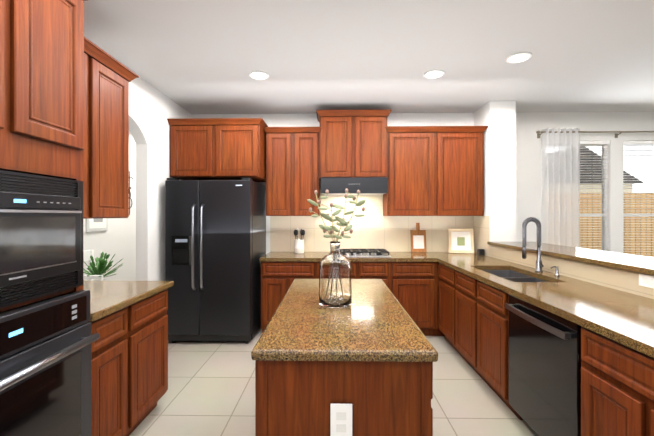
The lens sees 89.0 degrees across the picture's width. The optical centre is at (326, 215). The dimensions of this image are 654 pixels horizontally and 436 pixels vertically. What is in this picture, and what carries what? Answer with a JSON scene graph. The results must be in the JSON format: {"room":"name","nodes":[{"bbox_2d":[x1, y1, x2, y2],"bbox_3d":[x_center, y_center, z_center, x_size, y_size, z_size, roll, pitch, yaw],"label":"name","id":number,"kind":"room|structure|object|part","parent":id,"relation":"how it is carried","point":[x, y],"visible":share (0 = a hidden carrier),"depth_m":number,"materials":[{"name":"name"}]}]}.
{"room":"kitchen","nodes":[
{"label":"kitchen","id":0,"kind":"room"},
{"bbox_2d":[83,131,135,280],"bbox_3d":[-3.261,0.021,2.110,0.120,2.740,9.100,0,0,1],"label":"wall","id":1,"kind":"structure","parent":0,"point":[118,237],"depth_m":5.10,"materials":[{"name":"white paint"}]},
{"bbox_2d":[86,218,107,231],"bbox_3d":[-3.145,-0.011,4.559,0.027,0.440,0.400,0,0,1],"label":"framed picture","id":2,"kind":"object","parent":1,"relation":"attached to","point":[100,224],"visible":0.36,"depth_m":4.54,"materials":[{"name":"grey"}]},
{"bbox_2d":[129,171,132,214],"bbox_3d":[-3.135,-0.361,5.288,0.010,0.700,0.179,0,0,1],"label":"decor","id":3,"kind":"object","parent":1,"relation":"attached to","point":[129,193],"visible":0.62,"depth_m":5.28,"materials":[{"name":"grey metal"}]},
{"bbox_2d":[129,77,190,280],"bbox_3d":[-1.925,0.021,0.988,0.120,2.740,6.900,0,0,1],"label":"wall","id":4,"kind":"structure","parent":0,"point":[152,109],"depth_m":3.44,"materials":[{"name":"white paint"}]},
{"bbox_2d":[83,36,138,218],"bbox_3d":[-1.627,-0.513,2.064,0.431,1.063,0.857,0,0,1],"label":"upper cabinet","id":5,"kind":"object","parent":4,"relation":"attached to","point":[108,78],"visible":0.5,"depth_m":2.18,"materials":[{"name":"brown wood"}]},
{"bbox_3d":[-1.627,-1.014,2.063,0.431,0.060,0.857,0,0,1],"label":"crown","id":6,"kind":"part","parent":5,"relation":"part of","materials":[{"name":"brown wood"}]},
{"bbox_2d":[129,327,537,435],"bbox_3d":[1.098,1.421,1.977,8.840,0.060,9.220,0,0,1],"label":"floor","id":7,"kind":"structure","parent":0,"point":[211,389],"depth_m":2.53,"materials":[{"name":"tile"}]},
{"bbox_2d":[0,0,86,311],"bbox_3d":[-1.486,0.121,1.240,0.741,2.540,0.900,0,0,1],"label":"tall cabinet","id":8,"kind":"object","parent":7,"relation":"on","point":[41,87],"visible":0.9,"depth_m":1.39,"materials":[{"name":"brown wood"}]},
{"bbox_2d":[0,170,82,307],"bbox_3d":[-1.382,0.085,1.238,0.466,0.497,0.720,0,0,1],"label":"built-in microwave","id":9,"kind":"object","parent":8,"relation":"in","point":[41,236],"visible":0.96,"depth_m":1.34,"materials":[{"name":"black metal"}]},
{"bbox_3d":[-1.172,0.085,1.235,0.033,0.341,0.646,0,0,1],"label":"door","id":10,"kind":"part","parent":9,"relation":"part of","materials":[{"name":"black metal"}]},
{"bbox_2d":[0,290,99,435],"bbox_3d":[-1.399,0.720,1.247,0.632,0.722,0.740,0,0,1],"label":"wall oven","id":11,"kind":"object","parent":8,"relation":"in","point":[45,367],"visible":1,"depth_m":1.36,"materials":[{"name":"black metal"}]},
{"bbox_3d":[-1.144,0.820,1.243,0.002,0.382,0.600,0,0,1],"label":"glass","id":12,"kind":"part","parent":11,"relation":"part of","materials":[{"name":"black glass"}]},
{"bbox_3d":[-1.115,0.574,1.242,0.063,0.033,0.680,0,0,1],"label":"handle","id":13,"kind":"part","parent":11,"relation":"part of","materials":[{"name":"silver metal"}]},
{"bbox_2d":[83,281,173,435],"bbox_3d":[-1.490,0.936,2.050,0.706,0.910,0.832,0,0,1],"label":"base cabinet","id":14,"kind":"object","parent":7,"relation":"on","point":[129,359],"visible":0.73,"depth_m":1.98,"materials":[{"name":"brown wood"}]},
{"bbox_2d":[83,281,173,321],"bbox_3d":[-1.490,0.501,2.050,0.706,0.040,0.832,0,0,1],"label":"countertop","id":15,"kind":"structure","parent":14,"relation":"on","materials":[{"name":"brown stone"}]},
{"bbox_2d":[83,250,122,280],"bbox_3d":[-2.771,0.915,4.027,0.564,0.950,0.511,0,0,1],"label":"potted plant","id":16,"kind":"object","parent":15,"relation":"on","point":[92,272],"visible":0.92,"depth_m":4.04,"materials":[{"name":"green plant"}]},
{"bbox_3d":[-2.818,0.915,4.053,0.460,0.950,0.460,0,0,1],"label":"frame","id":17,"kind":"part","parent":16,"relation":"part of","materials":[{"name":"green plant"}]},
{"bbox_2d":[165,178,265,343],"bbox_3d":[-1.269,0.491,3.943,0.920,1.793,0.907,0,0,1],"label":"refrigerator","id":18,"kind":"object","parent":7,"relation":"on","point":[215,241],"visible":0.96,"depth_m":3.56,"materials":[{"name":"black metal"}]},
{"bbox_3d":[-1.368,0.335,3.528,0.116,0.929,0.073,0,0,1],"label":"handle","id":19,"kind":"part","parent":18,"relation":"part of","materials":[{"name":"silver metal"}]},
{"bbox_3d":[-1.264,-0.023,3.553,0.715,0.615,0.006,0,0,1],"label":"panel","id":20,"kind":"part","parent":18,"relation":"part of","materials":[{"name":"black metal"}]},
{"bbox_2d":[261,261,316,332],"bbox_3d":[-0.440,0.955,4.096,0.624,0.868,0.627,0,0,1],"label":"base cabinet","id":21,"kind":"object","parent":7,"relation":"on","point":[277,277],"depth_m":3.79,"materials":[{"name":"brown wood"}]},
{"bbox_2d":[260,252,435,261],"bbox_3d":[0.234,0.500,4.079,1.980,0.040,0.636,0,0,1],"label":"countertop","id":22,"kind":"structure","parent":21,"relation":"on","point":[271,256],"depth_m":3.81,"materials":[{"name":"brown stone"}]},
{"bbox_2d":[294,228,304,253],"bbox_3d":[-0.354,0.316,4.261,0.146,0.326,0.130,0,0,1],"label":"utensil crock","id":23,"kind":"object","parent":22,"relation":"on","point":[299,246],"visible":1,"depth_m":4.22,"materials":[{"name":"white ceramic"}]},
{"bbox_2d":[340,249,390,256],"bbox_3d":[0.403,0.452,4.079,0.690,0.054,0.460,0,0,1],"label":"gas cooktop","id":24,"kind":"object","parent":22,"relation":"in","point":[364,252],"visible":0.75,"depth_m":3.94,"materials":[{"name":"silver metal"}]},
{"bbox_3d":[0.403,0.473,4.079,0.690,0.012,0.460,0,0,1],"label":"plate","id":25,"kind":"part","parent":24,"relation":"part of","materials":[{"name":"silver metal"}]},
{"bbox_2d":[410,223,426,252],"bbox_3d":[1.190,0.287,4.340,0.195,0.383,0.076,0,0,1],"label":"cutting board","id":26,"kind":"object","parent":22,"relation":"on","point":[418,239],"visible":0.96,"depth_m":4.33,"materials":[{"name":"brown wood"}]},
{"bbox_2d":[317,262,319,278],"bbox_3d":[-0.008,0.955,4.089,0.240,0.868,0.627,0,0,1],"label":"base cabinet","id":27,"kind":"object","parent":7,"relation":"on","point":[318,263],"depth_m":3.78,"materials":[{"name":"brown wood"}]},
{"bbox_2d":[255,363,432,435],"bbox_3d":[0.073,0.957,1.859,0.668,0.868,1.299,0,0,1],"label":"kitchen island","id":28,"kind":"object","parent":7,"relation":"on","point":[361,364],"depth_m":1.22,"materials":[{"name":"brown wood"}]},
{"bbox_3d":[0.052,0.751,1.214,0.080,0.130,0.005,0,0,1],"label":"outlet island plate","id":29,"kind":"part","parent":28,"relation":"part of","materials":[{"name":"white plastic"}]},
{"bbox_2d":[251,279,437,362],"bbox_3d":[0.073,0.501,1.862,0.668,0.040,1.364,0,0,1],"label":"island countertop","id":30,"kind":"structure","parent":28,"relation":"on","point":[375,328],"depth_m":1.38,"materials":[{"name":"brown stone"}]},
{"bbox_2d":[307,188,365,307],"bbox_3d":[0.051,0.166,1.804,0.319,0.629,0.178,0,0,1],"label":"glass vase","id":31,"kind":"object","parent":30,"relation":"on","point":[335,287],"visible":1,"depth_m":1.76,"materials":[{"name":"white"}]},
{"bbox_2d":[350,262,360,278],"bbox_3d":[0.232,0.955,4.085,0.240,0.868,0.627,0,0,1],"label":"base cabinet","id":32,"kind":"object","parent":7,"relation":"on","point":[355,266],"depth_m":3.78,"materials":[{"name":"brown wood"}]},
{"bbox_2d":[361,262,392,292],"bbox_3d":[0.536,0.955,4.080,0.368,0.868,0.627,0,0,1],"label":"base cabinet","id":33,"kind":"object","parent":7,"relation":"on","point":[369,270],"depth_m":3.77,"materials":[{"name":"brown wood"}]},
{"bbox_2d":[393,262,436,335],"bbox_3d":[0.968,0.956,4.072,0.496,0.868,0.627,0,0,1],"label":"base cabinet","id":34,"kind":"object","parent":7,"relation":"on","point":[413,287],"depth_m":3.77,"materials":[{"name":"brown wood"}]},
{"bbox_2d":[437,262,444,335],"bbox_3d":[1.564,0.956,4.062,0.696,0.868,0.627,0,0,1],"label":"base cabinet","id":35,"kind":"object","parent":7,"relation":"on","point":[439,333],"depth_m":3.77,"materials":[{"name":"brown wood"}]},
{"bbox_2d":[439,263,508,362],"bbox_3d":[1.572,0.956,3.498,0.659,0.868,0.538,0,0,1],"label":"base cabinet","id":36,"kind":"object","parent":7,"relation":"on","point":[474,317],"depth_m":2.80,"materials":[{"name":"brown wood"}]},
{"bbox_2d":[505,294,580,435],"bbox_3d":[1.515,0.957,1.935,0.680,0.857,0.640,0,0,1],"label":"dishwasher","id":37,"kind":"object","parent":7,"relation":"on","point":[544,372],"visible":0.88,"depth_m":1.87,"materials":[{"name":"black metal"}]},
{"bbox_3d":[1.200,0.601,1.940,0.050,0.032,0.576,0,0,1],"label":"handle","id":38,"kind":"part","parent":37,"relation":"part of","materials":[{"name":"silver metal"}]},
{"bbox_2d":[581,326,653,435],"bbox_3d":[1.533,0.957,1.257,0.659,0.868,0.703,0,0,1],"label":"base cabinet","id":39,"kind":"object","parent":7,"relation":"on","point":[617,388],"depth_m":1.41,"materials":[{"name":"brown wood"}]},
{"bbox_2d":[432,252,653,357],"bbox_3d":[1.550,0.500,2.432,0.671,0.040,3.886,0,0,1],"label":"countertop","id":40,"kind":"structure","parent":39,"relation":"on","point":[624,318],"depth_m":1.93,"materials":[{"name":"brown stone"}]},
{"bbox_2d":[448,229,473,253],"bbox_3d":[1.708,0.324,4.246,0.300,0.309,0.074,0,0,15],"label":"art","id":41,"kind":"object","parent":40,"relation":"on","point":[460,240],"visible":1,"depth_m":4.24,"materials":[{"name":"white paper"}]},
{"bbox_2d":[477,249,484,254],"bbox_3d":[1.865,0.442,4.039,0.065,0.074,0.070,0,0,1],"label":"box","id":42,"kind":"object","parent":40,"relation":"on","point":[480,251],"visible":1,"depth_m":4.00,"materials":[{"name":"black plastic"}]},
{"bbox_2d":[482,270,547,281],"bbox_3d":[1.552,0.628,2.799,0.422,0.211,0.820,0,0,1],"label":"undermount sink","id":43,"kind":"object","parent":40,"relation":"in","point":[511,275],"depth_m":3.00,"materials":[{"name":"silver metal"}]},
{"bbox_2d":[522,217,559,275],"bbox_3d":[1.762,0.246,2.761,0.184,0.467,0.248,0,0,1],"label":"spring faucet","id":44,"kind":"object","parent":40,"relation":"on","point":[539,264],"visible":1,"depth_m":2.84,"materials":[{"name":"silver metal"}]},
{"bbox_2d":[84,0,653,113],"bbox_3d":[1.098,-1.379,1.976,8.840,0.060,9.220,0,0,1],"label":"ceiling","id":45,"kind":"structure","parent":0,"point":[209,56],"depth_m":2.75,"materials":[{"name":"grey paint"}]},
{"bbox_2d":[249,71,268,79],"bbox_3d":[-0.652,-1.343,3.196,0.194,0.010,0.194,0,0,1],"label":"recessed light","id":46,"kind":"object","parent":45,"relation":"in","point":[258,75],"visible":0.98,"depth_m":3.19,"materials":[{"name":"white paint"}]},
{"bbox_2d":[423,70,444,78],"bbox_3d":[1.018,-1.343,3.167,0.194,0.010,0.194,0,0,1],"label":"recessed light","id":47,"kind":"object","parent":45,"relation":"in","point":[432,74],"visible":0.98,"depth_m":3.16,"materials":[{"name":"white paint"}]},
{"bbox_2d":[506,52,531,62],"bbox_3d":[1.632,-1.343,2.837,0.194,0.010,0.194,0,0,1],"label":"recessed light","id":48,"kind":"object","parent":45,"relation":"in","point":[519,57],"visible":0.98,"depth_m":2.82,"materials":[{"name":"white paint"}]},
{"bbox_2d":[191,112,653,253],"bbox_3d":[1.780,0.019,4.435,7.320,2.740,0.120,0,0,1],"label":"wall","id":49,"kind":"structure","parent":0,"point":[528,173],"depth_m":4.36,"materials":[{"name":"white paint"}]},
{"bbox_2d":[167,118,222,179],"bbox_3d":[-1.547,-0.773,4.119,0.521,0.656,0.617,0,0,1],"label":"upper cabinet","id":50,"kind":"object","parent":49,"relation":"attached to","point":[192,140],"depth_m":3.82,"materials":[{"name":"brown wood"}]},
{"bbox_2d":[167,118,267,181],"bbox_3d":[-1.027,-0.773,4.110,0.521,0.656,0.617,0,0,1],"label":"upper cabinet","id":51,"kind":"object","parent":49,"relation":"attached to","point":[238,141],"depth_m":3.81,"materials":[{"name":"brown wood"}]},
{"bbox_2d":[263,126,294,215],"bbox_3d":[-0.579,-0.533,4.230,0.326,1.075,0.362,0,0,1],"label":"upper cabinet","id":52,"kind":"object","parent":49,"relation":"attached to","point":[278,142],"depth_m":4.06,"materials":[{"name":"brown wood"}]},
{"bbox_3d":[-0.417,-1.040,4.207,0.732,0.060,0.401,0,0,1],"label":"crown","id":53,"kind":"part","parent":52,"relation":"part of","materials":[{"name":"brown wood"}]},
{"bbox_2d":[295,127,319,215],"bbox_3d":[-0.253,-0.533,4.224,0.326,1.075,0.362,0,0,1],"label":"upper cabinet","id":54,"kind":"object","parent":49,"relation":"attached to","point":[306,138],"depth_m":4.05,"materials":[{"name":"brown wood"}]},
{"bbox_2d":[319,110,354,181],"bbox_3d":[0.118,-0.858,4.203,0.408,0.805,0.392,0,0,1],"label":"upper cabinet","id":55,"kind":"object","parent":49,"relation":"attached to","point":[337,127],"depth_m":4.01,"materials":[{"name":"brown wood"}]},
{"bbox_3d":[0.322,-1.230,4.180,0.898,0.060,0.431,0,0,1],"label":"crown","id":56,"kind":"part","parent":55,"relation":"part of","materials":[{"name":"brown wood"}]},
{"bbox_2d":[270,181,472,251],"bbox_3d":[0.589,-0.016,4.391,2.680,0.990,0.008,0,0,1],"label":"backsplash","id":57,"kind":"structure","parent":49,"relation":"attached to","point":[373,228],"depth_m":4.39,"materials":[{"name":"tile"}]},
{"bbox_2d":[355,110,390,177],"bbox_3d":[0.527,-0.858,4.196,0.410,0.805,0.392,0,0,1],"label":"upper cabinet","id":58,"kind":"object","parent":49,"relation":"attached to","point":[372,132],"depth_m":4.01,"materials":[{"name":"brown wood"}]},
{"bbox_2d":[321,177,387,195],"bbox_3d":[0.324,-0.355,4.146,0.790,0.187,0.479,0,0,1],"label":"range hood","id":59,"kind":"object","parent":58,"relation":"attached to","point":[367,186],"visible":0.98,"depth_m":3.91,"materials":[{"name":"black metal"}]},
{"bbox_2d":[383,126,438,215],"bbox_3d":[1.026,-0.533,4.203,0.581,1.075,0.362,0,0,1],"label":"upper cabinet","id":60,"kind":"object","parent":49,"relation":"attached to","point":[432,170],"depth_m":4.03,"materials":[{"name":"brown wood"}]},
{"bbox_3d":[1.316,-1.040,4.178,1.242,0.060,0.401,0,0,1],"label":"crown","id":61,"kind":"part","parent":60,"relation":"part of","materials":[{"name":"brown wood"}]},
{"bbox_2d":[439,126,486,215],"bbox_3d":[1.607,-0.533,4.193,0.581,1.075,0.362,0,0,1],"label":"upper cabinet","id":62,"kind":"object","parent":49,"relation":"attached to","point":[461,148],"depth_m":4.02,"materials":[{"name":"brown wood"}]},
{"bbox_2d":[473,216,489,255],"bbox_3d":[1.920,0.242,4.144,0.008,0.475,0.442,0,0,1],"label":"backsplash","id":63,"kind":"structure","parent":49,"relation":"attached to","point":[481,227],"depth_m":4.13,"materials":[{"name":"tile"}]},
{"bbox_2d":[580,145,606,250],"bbox_3d":[3.274,-0.186,4.424,0.850,1.590,0.050,0,0,1],"label":"window","id":64,"kind":"structure","parent":49,"relation":"in","point":[583,222],"depth_m":4.41,"materials":[{"name":"white paint"}]},
{"bbox_3d":[3.275,-0.186,4.422,0.780,1.520,0.005,0,0,1],"label":"glass","id":65,"kind":"part","parent":64,"relation":"part of","materials":[{"name":"white"}]},
{"bbox_3d":[3.275,-0.186,4.425,0.850,1.590,0.050,0,0,1],"label":"frame","id":66,"kind":"part","parent":64,"relation":"part of","materials":[{"name":"white paint"}]},
{"bbox_2d":[580,141,609,246],"bbox_3d":[3.274,-0.186,4.377,0.840,1.580,0.045,0,0,1],"label":"window blinds","id":67,"kind":"object","parent":64,"relation":"attached to","point":[594,143],"visible":0.56,"depth_m":4.37,"materials":[{"name":"white paint"}]},
{"bbox_2d":[536,128,653,247],"bbox_3d":[4.035,0.107,4.271,2.705,2.445,0.131,0,0,1],"label":"curtain","id":68,"kind":"object","parent":49,"relation":"attached to","point":[560,203],"visible":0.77,"depth_m":4.26,"materials":[{"name":"white fabric"}]},
{"bbox_3d":[4.035,-1.051,4.282,2.705,0.080,0.109,0,0,1],"label":"curtain rod","id":69,"kind":"part","parent":68,"relation":"part of","materials":[{"name":"silver metal"}]},
{"bbox_2d":[623,146,653,256],"bbox_3d":[4.282,-0.186,4.407,0.835,1.590,0.050,0,0,1],"label":"window","id":70,"kind":"structure","parent":49,"relation":"in","point":[638,224],"depth_m":4.40,"materials":[{"name":"clear glass"}]},
{"bbox_2d":[623,141,653,256],"bbox_3d":[4.281,-0.186,4.360,0.825,1.580,0.045,0,0,1],"label":"window blinds","id":71,"kind":"object","parent":70,"relation":"attached to","point":[638,143],"visible":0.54,"depth_m":4.36,"materials":[{"name":"white paint"}]},
{"bbox_3d":[4.282,-0.186,4.405,0.765,1.520,0.005,0,0,1],"label":"glass","id":72,"kind":"part","parent":70,"relation":"part of","materials":[{"name":"white"}]},
{"bbox_3d":[4.282,-0.186,4.407,0.835,1.590,0.050,0,0,1],"label":"frame","id":73,"kind":"part","parent":70,"relation":"part of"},
{"bbox_2d":[474,101,515,241],"bbox_3d":[2.075,0.019,4.145,0.300,2.740,0.450,0,0,1],"label":"pillar","id":74,"kind":"structure","parent":0,"point":[498,118],"depth_m":3.92,"materials":[{"name":"white paint"}]},
{"bbox_3d":[1.966,0.866,2.187,0.150,1.050,3.470,0,0,1],"label":"wall","id":75,"kind":"structure","parent":0,"visible":0},
{"bbox_2d":[487,242,653,274],"bbox_3d":[2.123,0.323,2.158,0.535,0.034,3.518,0,0,1],"label":"bar ledge","id":76,"kind":"object","parent":75,"relation":"on","point":[636,263],"visible":1,"depth_m":2.55,"materials":[{"name":"brown stone"}]},
{"bbox_2d":[489,245,653,298],"bbox_3d":[1.887,0.410,2.188,0.008,0.140,3.470,0,0,1],"label":"backsplash","id":77,"kind":"structure","parent":75,"relation":"attached to","point":[620,279],"depth_m":2.44,"materials":[{"name":"tile"}]},
{"bbox_2d":[639,273,653,288],"bbox_3d":[1.875,0.383,1.941,0.007,0.071,0.125,0,0,1],"label":"outlet","id":78,"kind":"object","parent":77,"relation":"attached to","point":[646,280],"visible":1,"depth_m":1.95,"materials":[{"name":"white plastic"}]}
]}

